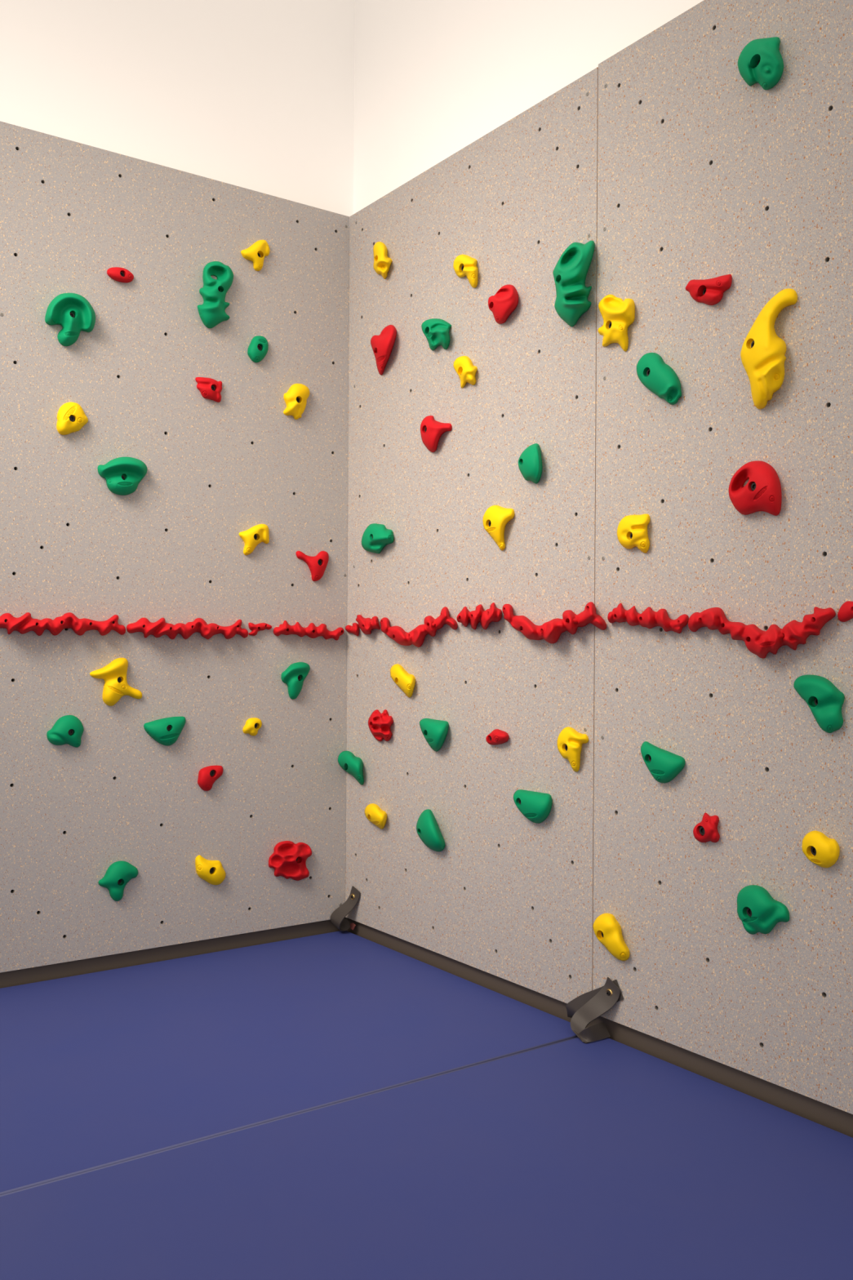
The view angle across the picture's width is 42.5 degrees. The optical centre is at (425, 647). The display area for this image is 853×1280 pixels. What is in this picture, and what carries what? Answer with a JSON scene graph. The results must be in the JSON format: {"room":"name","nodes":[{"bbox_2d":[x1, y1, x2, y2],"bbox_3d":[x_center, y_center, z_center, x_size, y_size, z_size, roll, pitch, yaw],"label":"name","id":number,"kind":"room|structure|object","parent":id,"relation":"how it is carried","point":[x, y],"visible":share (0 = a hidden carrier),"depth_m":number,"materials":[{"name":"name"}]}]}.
{"room":"indoor climbing gym","nodes":[
{"label":"indoor climbing gym","id":0,"kind":"room"},
{"bbox_2d":[0,0,354,852],"bbox_3d":[-1.687,-0.927,2.917,3.440,3.900,0.100,0,0,-36],"label":"wall","id":1,"kind":"structure","parent":0,"point":[258,95],"depth_m":3.54,"materials":[{"name":"white paint"}]},
{"bbox_2d":[0,917,346,988],"bbox_3d":[-1.620,0.961,2.892,3.340,0.124,0.030,0,0,-36],"label":"baseboard","id":2,"kind":"structure","parent":1,"relation":"attached to","point":[52,971],"depth_m":3.44,"materials":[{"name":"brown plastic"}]},
{"bbox_2d":[0,120,349,972],"bbox_3d":[-0.773,-0.283,3.472,1.220,2.440,0.019,0,0,-36],"label":"board","id":3,"kind":"object","parent":1,"relation":"attached to","point":[171,548],"visible":0.98,"depth_m":3.43,"materials":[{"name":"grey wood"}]},
{"bbox_2d":[0,612,125,635],"bbox_3d":[-1.060,-0.068,3.214,0.387,0.070,0.070,0,0,-36],"label":"hold","id":4,"kind":"object","parent":3,"relation":"attached to","point":[24,624],"visible":1,"depth_m":3.20,"materials":[{"name":"red plastic"}]},
{"bbox_2d":[46,715,84,747],"bbox_3d":[-1.058,0.250,3.235,0.107,0.097,0.041,0,0,-36],"label":"hold","id":5,"kind":"object","parent":3,"relation":"attached to","point":[68,729],"visible":1,"depth_m":3.23,"materials":[{"name":"green plastic"}]},
{"bbox_2d":[44,293,95,346],"bbox_3d":[-1.040,-0.971,3.233,0.146,0.158,0.057,0,0,-36],"label":"hold","id":6,"kind":"object","parent":3,"relation":"attached to","point":[73,312],"visible":1,"depth_m":3.23,"materials":[{"name":"green plastic"}]},
{"bbox_2d":[56,401,88,435],"bbox_3d":[-1.040,-0.678,3.245,0.092,0.100,0.038,0,0,-36],"label":"hold","id":7,"kind":"object","parent":3,"relation":"attached to","point":[71,417],"visible":1,"depth_m":3.23,"materials":[{"name":"yellow plastic"}]},
{"bbox_2d":[89,657,142,706],"bbox_3d":[-0.930,0.105,3.322,0.160,0.147,0.047,0,0,-36],"label":"hold","id":8,"kind":"object","parent":3,"relation":"attached to","point":[116,686],"visible":1,"depth_m":3.31,"materials":[{"name":"yellow plastic"}]},
{"bbox_2d":[97,861,137,901],"bbox_3d":[-0.927,0.713,3.330,0.121,0.120,0.041,0,0,-36],"label":"hold","id":9,"kind":"object","parent":3,"relation":"attached to","point":[117,876],"visible":1,"depth_m":3.32,"materials":[{"name":"green plastic"}]},
{"bbox_2d":[106,266,133,283],"bbox_3d":[-0.924,-1.135,3.334,0.082,0.043,0.027,0,0,-36],"label":"hold","id":10,"kind":"object","parent":3,"relation":"attached to","point":[117,273],"visible":1,"depth_m":3.33,"materials":[{"name":"red plastic"}]},
{"bbox_2d":[97,457,146,495],"bbox_3d":[-0.911,-0.523,3.326,0.152,0.118,0.057,0,0,-36],"label":"hold","id":11,"kind":"object","parent":3,"relation":"attached to","point":[122,476],"visible":1,"depth_m":3.32,"materials":[{"name":"green plastic"}]},
{"bbox_2d":[143,716,185,746],"bbox_3d":[-0.805,0.263,3.414,0.134,0.091,0.042,0,0,-36],"label":"hold","id":12,"kind":"object","parent":3,"relation":"attached to","point":[166,731],"visible":1,"depth_m":3.40,"materials":[{"name":"green plastic"}]},
{"bbox_2d":[126,617,248,639],"bbox_3d":[-0.733,-0.059,3.447,0.404,0.069,0.071,0,0,-36],"label":"hold","id":13,"kind":"object","parent":3,"relation":"attached to","point":[159,628],"visible":1,"depth_m":3.43,"materials":[{"name":"red plastic"}]},
{"bbox_2d":[195,377,222,402],"bbox_3d":[-0.687,-0.826,3.501,0.089,0.072,0.033,0,0,-36],"label":"hold","id":14,"kind":"object","parent":3,"relation":"attached to","point":[211,388],"visible":1,"depth_m":3.49,"materials":[{"name":"red plastic"}]},
{"bbox_2d":[195,854,225,884],"bbox_3d":[-0.683,0.714,3.506,0.103,0.102,0.038,0,0,-36],"label":"hold","id":15,"kind":"object","parent":3,"relation":"attached to","point":[212,872],"visible":1,"depth_m":3.50,"materials":[{"name":"yellow plastic"}]},
{"bbox_2d":[197,765,222,791],"bbox_3d":[-0.684,0.420,3.507,0.086,0.080,0.034,0,0,-36],"label":"hold","id":16,"kind":"object","parent":3,"relation":"attached to","point":[207,775],"visible":1,"depth_m":3.50,"materials":[{"name":"red plastic"}]},
{"bbox_2d":[197,261,233,328],"bbox_3d":[-0.661,-1.130,3.499,0.118,0.216,0.063,0,0,-36],"label":"hold","id":17,"kind":"object","parent":3,"relation":"attached to","point":[211,313],"visible":1,"depth_m":3.49,"materials":[{"name":"green plastic"}]},
{"bbox_2d":[242,717,262,735],"bbox_3d":[-0.564,0.262,3.594,0.065,0.060,0.030,0,0,-36],"label":"hold","id":18,"kind":"object","parent":3,"relation":"attached to","point":[251,726],"visible":1,"depth_m":3.59,"materials":[{"name":"yellow plastic"}]},
{"bbox_2d":[238,524,269,555],"bbox_3d":[-0.556,-0.355,3.594,0.106,0.107,0.036,0,0,-36],"label":"hold","id":19,"kind":"object","parent":3,"relation":"attached to","point":[255,535],"visible":1,"depth_m":3.58,"materials":[{"name":"yellow plastic"}]},
{"bbox_2d":[240,240,269,271],"bbox_3d":[-0.552,-1.292,3.594,0.100,0.104,0.036,0,0,-36],"label":"hold","id":20,"kind":"object","parent":3,"relation":"attached to","point":[256,252],"visible":1,"depth_m":3.59,"materials":[{"name":"yellow plastic"}]},
{"bbox_2d":[247,335,268,362],"bbox_3d":[-0.546,-0.982,3.600,0.072,0.089,0.034,0,0,-36],"label":"hold","id":21,"kind":"object","parent":3,"relation":"attached to","point":[258,348],"visible":1,"depth_m":3.59,"materials":[{"name":"green plastic"}]},
{"bbox_2d":[248,622,271,635],"bbox_3d":[-0.541,-0.059,3.611,0.085,0.043,0.027,0,0,-36],"label":"hold","id":22,"kind":"object","parent":3,"relation":"attached to","point":[254,628],"visible":1,"depth_m":3.60,"materials":[{"name":"red plastic"}]},
{"bbox_2d":[268,840,311,880],"bbox_3d":[-0.445,0.719,3.667,0.158,0.138,0.053,0,0,-36],"label":"hold","id":23,"kind":"object","parent":3,"relation":"attached to","point":[288,859],"visible":1,"depth_m":3.67,"materials":[{"name":"red plastic"}]},
{"bbox_2d":[280,662,310,699],"bbox_3d":[-0.431,0.113,3.681,0.107,0.126,0.042,0,0,-36],"label":"hold","id":24,"kind":"object","parent":3,"relation":"attached to","point":[294,676],"visible":1,"depth_m":3.67,"materials":[{"name":"green plastic"}]},
{"bbox_2d":[283,383,309,419],"bbox_3d":[-0.427,-0.829,3.681,0.094,0.121,0.042,0,0,-36],"label":"hold","id":25,"kind":"object","parent":3,"relation":"attached to","point":[295,398],"visible":1,"depth_m":3.67,"materials":[{"name":"yellow plastic"}]},
{"bbox_2d":[273,620,343,639],"bbox_3d":[-0.385,-0.057,3.703,0.268,0.065,0.059,0,0,-36],"label":"hold","id":26,"kind":"object","parent":3,"relation":"attached to","point":[311,631],"visible":1,"depth_m":3.69,"materials":[{"name":"red plastic"}]},
{"bbox_2d":[295,551,328,581],"bbox_3d":[-0.379,-0.278,3.722,0.122,0.106,0.034,0,0,-36],"label":"hold","id":27,"kind":"object","parent":3,"relation":"attached to","point":[317,564],"visible":1,"depth_m":3.72,"materials":[{"name":"red plastic"}]},
{"bbox_2d":[353,0,703,213],"bbox_3d":[0.753,-0.913,2.546,0.100,3.900,3.540,0,0,-36],"label":"wall","id":28,"kind":"structure","parent":0,"point":[433,78],"depth_m":3.38,"materials":[{"name":"white paint"}]},
{"bbox_2d":[345,66,598,1003],"bbox_3d":[0.089,-0.278,3.328,0.019,2.440,1.219,0,0,-36],"label":"board","id":29,"kind":"object","parent":28,"relation":"attached to","point":[508,895],"visible":0.99,"depth_m":3.21,"materials":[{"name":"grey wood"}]},
{"bbox_2d":[337,751,364,785],"bbox_3d":[-0.252,0.414,3.738,0.055,0.109,0.151,0,0,-36],"label":"hold","id":30,"kind":"object","parent":29,"relation":"attached to","point":[351,764],"visible":1,"depth_m":3.71,"materials":[{"name":"green plastic"}]},
{"bbox_2d":[345,622,359,635],"bbox_3d":[-0.252,-0.061,3.764,0.031,0.046,0.104,0,0,-36],"label":"hold","id":31,"kind":"object","parent":29,"relation":"attached to","point":[354,629],"visible":0.98,"depth_m":3.75,"materials":[{"name":"red plastic"}]},
{"bbox_2d":[355,614,380,634],"bbox_3d":[-0.203,-0.077,3.676,0.054,0.068,0.171,0,0,-36],"label":"hold","id":32,"kind":"object","parent":29,"relation":"attached to","point":[366,624],"visible":1,"depth_m":3.65,"materials":[{"name":"red plastic"}]},
{"bbox_2d":[364,803,386,829],"bbox_3d":[-0.170,0.563,3.629,0.047,0.080,0.146,0,0,-36],"label":"hold","id":33,"kind":"object","parent":29,"relation":"attached to","point":[374,814],"visible":1,"depth_m":3.60,"materials":[{"name":"yellow plastic"}]},
{"bbox_2d":[361,523,393,553],"bbox_3d":[-0.167,-0.363,3.623,0.058,0.103,0.190,0,0,-36],"label":"hold","id":34,"kind":"object","parent":29,"relation":"attached to","point":[375,536],"visible":1,"depth_m":3.60,"materials":[{"name":"green plastic"}]},
{"bbox_2d":[368,709,393,742],"bbox_3d":[-0.154,0.260,3.606,0.053,0.108,0.140,0,0,-36],"label":"hold","id":35,"kind":"object","parent":29,"relation":"attached to","point":[380,724],"visible":1,"depth_m":3.59,"materials":[{"name":"red plastic"}]},
{"bbox_2d":[373,241,391,279],"bbox_3d":[-0.149,-1.287,3.614,0.051,0.135,0.125,0,0,-36],"label":"hold","id":36,"kind":"object","parent":29,"relation":"attached to","point":[382,263],"visible":1,"depth_m":3.60,"materials":[{"name":"yellow plastic"}]},
{"bbox_2d":[370,324,396,374],"bbox_3d":[-0.143,-0.983,3.599,0.055,0.154,0.159,0,0,-36],"label":"hold","id":37,"kind":"object","parent":29,"relation":"attached to","point":[382,345],"visible":1,"depth_m":3.57,"materials":[{"name":"red plastic"}]},
{"bbox_2d":[390,663,415,697],"bbox_3d":[-0.078,0.107,3.508,0.043,0.106,0.151,0,0,-36],"label":"hold","id":38,"kind":"object","parent":29,"relation":"attached to","point":[406,681],"visible":1,"depth_m":3.48,"materials":[{"name":"yellow plastic"}]},
{"bbox_2d":[379,606,457,647],"bbox_3d":[-0.042,-0.062,3.441,0.066,0.124,0.440,0,0,-36],"label":"hold","id":39,"kind":"object","parent":29,"relation":"attached to","point":[415,637],"visible":1,"depth_m":3.39,"materials":[{"name":"red plastic"}]},
{"bbox_2d":[416,808,444,851],"bbox_3d":[0.007,0.566,3.369,0.062,0.124,0.155,0,0,-36],"label":"hold","id":40,"kind":"object","parent":29,"relation":"attached to","point":[428,829],"visible":1,"depth_m":3.33,"materials":[{"name":"green plastic"}]},
{"bbox_2d":[419,718,448,751],"bbox_3d":[0.019,0.272,3.360,0.055,0.100,0.156,0,0,-36],"label":"hold","id":41,"kind":"object","parent":29,"relation":"attached to","point":[435,731],"visible":1,"depth_m":3.33,"materials":[{"name":"green plastic"}]},
{"bbox_2d":[421,318,451,350],"bbox_3d":[0.030,-0.964,3.356,0.056,0.106,0.151,0,0,-36],"label":"hold","id":42,"kind":"object","parent":29,"relation":"attached to","point":[436,331],"visible":1,"depth_m":3.35,"materials":[{"name":"green plastic"}]},
{"bbox_2d":[420,415,452,452],"bbox_3d":[0.023,-0.664,3.370,0.048,0.117,0.144,0,0,-36],"label":"hold","id":43,"kind":"object","parent":29,"relation":"attached to","point":[431,430],"visible":1,"depth_m":3.35,"materials":[{"name":"red plastic"}]},
{"bbox_2d":[453,355,477,388],"bbox_3d":[0.116,-0.823,3.247,0.042,0.096,0.105,0,0,-36],"label":"hold","id":44,"kind":"object","parent":29,"relation":"attached to","point":[464,366],"visible":1,"depth_m":3.23,"materials":[{"name":"yellow plastic"}]},
{"bbox_2d":[453,254,478,288],"bbox_3d":[0.119,-1.118,3.248,0.038,0.114,0.118,0,0,-36],"label":"hold","id":45,"kind":"object","parent":29,"relation":"attached to","point":[464,265],"visible":1,"depth_m":3.23,"materials":[{"name":"yellow plastic"}]},
{"bbox_2d":[456,602,502,629],"bbox_3d":[0.148,-0.090,3.178,0.060,0.078,0.219,0,0,-36],"label":"hold","id":46,"kind":"object","parent":29,"relation":"attached to","point":[494,614],"visible":1,"depth_m":3.15,"materials":[{"name":"red plastic"}]},
{"bbox_2d":[485,728,509,745],"bbox_3d":[0.204,0.258,3.118,0.036,0.047,0.092,0,0,-36],"label":"hold","id":47,"kind":"object","parent":29,"relation":"attached to","point":[497,736],"visible":1,"depth_m":3.11,"materials":[{"name":"red plastic"}]},
{"bbox_2d":[482,505,514,551],"bbox_3d":[0.202,-0.343,3.119,0.045,0.133,0.122,0,0,-36],"label":"hold","id":48,"kind":"object","parent":29,"relation":"attached to","point":[495,520],"visible":1,"depth_m":3.10,"materials":[{"name":"yellow plastic"}]},
{"bbox_2d":[488,284,518,324],"bbox_3d":[0.217,-0.976,3.100,0.049,0.106,0.126,0,0,-36],"label":"hold","id":49,"kind":"object","parent":29,"relation":"attached to","point":[504,302],"visible":1,"depth_m":3.08,"materials":[{"name":"red plastic"}]},
{"bbox_2d":[518,443,542,484],"bbox_3d":[0.286,-0.505,2.998,0.050,0.111,0.104,0,0,-36],"label":"hold","id":50,"kind":"object","parent":29,"relation":"attached to","point":[530,461],"visible":1,"depth_m":2.97,"materials":[{"name":"green plastic"}]},
{"bbox_2d":[513,789,552,823],"bbox_3d":[0.287,0.439,2.991,0.047,0.085,0.155,0,0,-36],"label":"hold","id":51,"kind":"object","parent":29,"relation":"attached to","point":[536,806],"visible":1,"depth_m":2.96,"materials":[{"name":"green plastic"}]},
{"bbox_2d":[502,601,606,643],"bbox_3d":[0.319,-0.066,2.923,0.079,0.113,0.429,0,0,-36],"label":"hold","id":52,"kind":"object","parent":29,"relation":"attached to","point":[550,631],"visible":1,"depth_m":2.87,"materials":[{"name":"red plastic"}]},
{"bbox_2d":[557,726,588,771],"bbox_3d":[0.381,0.269,2.866,0.041,0.116,0.098,0,0,-36],"label":"hold","id":53,"kind":"object","parent":29,"relation":"attached to","point":[570,741],"visible":1,"depth_m":2.85,"materials":[{"name":"yellow plastic"}]},
{"bbox_2d":[552,240,595,326],"bbox_3d":[0.373,-0.953,2.842,0.095,0.216,0.156,0,0,-36],"label":"hold","id":54,"kind":"object","parent":29,"relation":"attached to","point":[571,270],"visible":1,"depth_m":2.82,"materials":[{"name":"green plastic"}]},
{"bbox_2d":[346,917,852,1137],"bbox_3d":[0.689,0.975,2.507,0.030,0.124,3.340,0,0,-36],"label":"baseboard","id":55,"kind":"structure","parent":28,"relation":"attached to","point":[834,1118],"depth_m":2.68,"materials":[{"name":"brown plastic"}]},
{"bbox_2d":[592,0,852,1114],"bbox_3d":[0.799,-0.278,2.334,0.020,2.445,1.218,0,0,-36],"label":"board","id":56,"kind":"object","parent":28,"relation":"attached to","point":[704,172],"visible":0.98,"depth_m":2.48,"materials":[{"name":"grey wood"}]},
{"bbox_2d":[593,913,630,960],"bbox_3d":[0.461,0.727,2.744,0.047,0.109,0.114,0,0,-36],"label":"hold","id":57,"kind":"object","parent":56,"relation":"attached to","point":[606,928],"visible":1,"depth_m":2.72,"materials":[{"name":"yellow plastic"}]},
{"bbox_2d":[598,294,635,351],"bbox_3d":[0.470,-0.817,2.740,0.054,0.156,0.125,0,0,-36],"label":"hold","id":58,"kind":"object","parent":56,"relation":"attached to","point":[618,314],"visible":1,"depth_m":2.73,"materials":[{"name":"yellow plastic"}]},
{"bbox_2d":[617,513,650,553],"bbox_3d":[0.508,-0.279,2.692,0.041,0.097,0.099,0,0,-36],"label":"hold","id":59,"kind":"object","parent":56,"relation":"attached to","point":[632,530],"visible":1,"depth_m":2.67,"materials":[{"name":"yellow plastic"}]},
{"bbox_2d":[607,603,688,633],"bbox_3d":[0.525,-0.072,2.651,0.060,0.078,0.264,0,0,-36],"label":"hold","id":60,"kind":"object","parent":56,"relation":"attached to","point":[650,619],"visible":1,"depth_m":2.62,"materials":[{"name":"red plastic"}]},
{"bbox_2d":[636,352,681,404],"bbox_3d":[0.555,-0.647,2.625,0.047,0.137,0.130,0,0,-36],"label":"hold","id":61,"kind":"object","parent":56,"relation":"attached to","point":[660,378],"visible":1,"depth_m":2.60,"materials":[{"name":"green plastic"}]},
{"bbox_2d":[640,741,685,782],"bbox_3d":[0.559,0.278,2.616,0.042,0.096,0.134,0,0,-36],"label":"hold","id":62,"kind":"object","parent":56,"relation":"attached to","point":[664,766],"visible":1,"depth_m":2.60,"materials":[{"name":"green plastic"}]},
{"bbox_2d":[693,812,719,842],"bbox_3d":[0.641,0.416,2.507,0.033,0.069,0.069,0,0,-36],"label":"hold","id":63,"kind":"object","parent":56,"relation":"attached to","point":[705,831],"visible":1,"depth_m":2.49,"materials":[{"name":"red plastic"}]},
{"bbox_2d":[685,274,732,305],"bbox_3d":[0.645,-0.820,2.511,0.035,0.073,0.132,0,0,-36],"label":"hold","id":64,"kind":"object","parent":56,"relation":"attached to","point":[710,291],"visible":1,"depth_m":2.49,"materials":[{"name":"red plastic"}]},
{"bbox_2d":[728,460,782,515],"bbox_3d":[0.715,-0.347,2.392,0.054,0.125,0.132,0,0,-36],"label":"hold","id":65,"kind":"object","parent":56,"relation":"attached to","point":[762,491],"visible":1,"depth_m":2.37,"materials":[{"name":"red plastic"}]},
{"bbox_2d":[737,36,783,89],"bbox_3d":[0.727,-1.272,2.388,0.050,0.118,0.116,0,0,-36],"label":"hold","id":66,"kind":"object","parent":56,"relation":"attached to","point":[761,61],"visible":1,"depth_m":2.37,"materials":[{"name":"green plastic"}]},
{"bbox_2d":[688,606,835,658],"bbox_3d":[0.708,-0.034,2.384,0.073,0.115,0.386,0,0,-36],"label":"hold","id":67,"kind":"object","parent":56,"relation":"attached to","point":[760,642],"visible":1,"depth_m":2.34,"materials":[{"name":"red plastic"}]},
{"bbox_2d":[737,884,789,934],"bbox_3d":[0.724,0.578,2.374,0.050,0.110,0.124,0,0,-36],"label":"hold","id":68,"kind":"object","parent":56,"relation":"attached to","point":[757,911],"visible":1,"depth_m":2.36,"materials":[{"name":"green plastic"}]},
{"bbox_2d":[740,288,797,408],"bbox_3d":[0.730,-0.645,2.360,0.070,0.245,0.123,0,0,-36],"label":"hold","id":69,"kind":"object","parent":56,"relation":"attached to","point":[762,354],"visible":1,"depth_m":2.34,"materials":[{"name":"yellow plastic"}]},
{"bbox_2d":[793,674,844,733],"bbox_3d":[0.808,0.117,2.267,0.044,0.119,0.113,0,0,-36],"label":"hold","id":70,"kind":"object","parent":56,"relation":"attached to","point":[825,701],"visible":1,"depth_m":2.24,"materials":[{"name":"green plastic"}]},
{"bbox_2d":[802,830,839,867],"bbox_3d":[0.813,0.419,2.261,0.040,0.073,0.081,0,0,-36],"label":"hold","id":71,"kind":"object","parent":56,"relation":"attached to","point":[822,851],"visible":1,"depth_m":2.25,"materials":[{"name":"yellow plastic"}]},
{"bbox_2d":[837,600,852,622],"bbox_3d":[0.856,-0.073,2.220,0.022,0.042,0.050,0,0,-36],"label":"hold","id":72,"kind":"object","parent":56,"relation":"attached to","point":[845,614],"visible":1,"depth_m":2.22,"materials":[{"name":"red plastic"}]},
{"bbox_3d":[-1.089,1.074,-1.036,7.040,0.100,7.040,0,0,-36],"label":"floor","id":73,"kind":"structure","parent":0,"visible":0},
{"bbox_2d":[0,930,577,1195],"bbox_3d":[-0.918,1.002,2.603,2.447,0.051,1.229,0,0,-36],"label":"floor mat","id":74,"kind":"object","parent":73,"relation":"on","point":[99,1069],"visible":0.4,"depth_m":2.72,"materials":[{"name":"blue plastic"}]},
{"bbox_2d":[330,885,359,931],"bbox_3d":[-0.273,0.897,3.756,0.067,0.153,0.097,0,0,-36],"label":"strap","id":75,"kind":"object","parent":74,"relation":"attached to","point":[337,917],"visible":1,"depth_m":3.75,"materials":[{"name":"grey fabric"}]},
{"bbox_2d":[0,1036,852,1279],"bbox_3d":[-0.163,1.006,1.546,2.447,0.051,1.365,0,0,-36],"label":"floor mat","id":76,"kind":"object","parent":73,"relation":"on","point":[607,1158],"visible":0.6,"depth_m":1.97,"materials":[{"name":"blue plastic"}]},
{"bbox_2d":[565,977,623,1043],"bbox_3d":[0.402,0.908,2.795,0.093,0.151,0.208,0,0,-36],"label":"strap","id":77,"kind":"object","parent":76,"relation":"attached to","point":[588,1006],"visible":1,"depth_m":2.77,"materials":[{"name":"grey fabric"}]}
]}

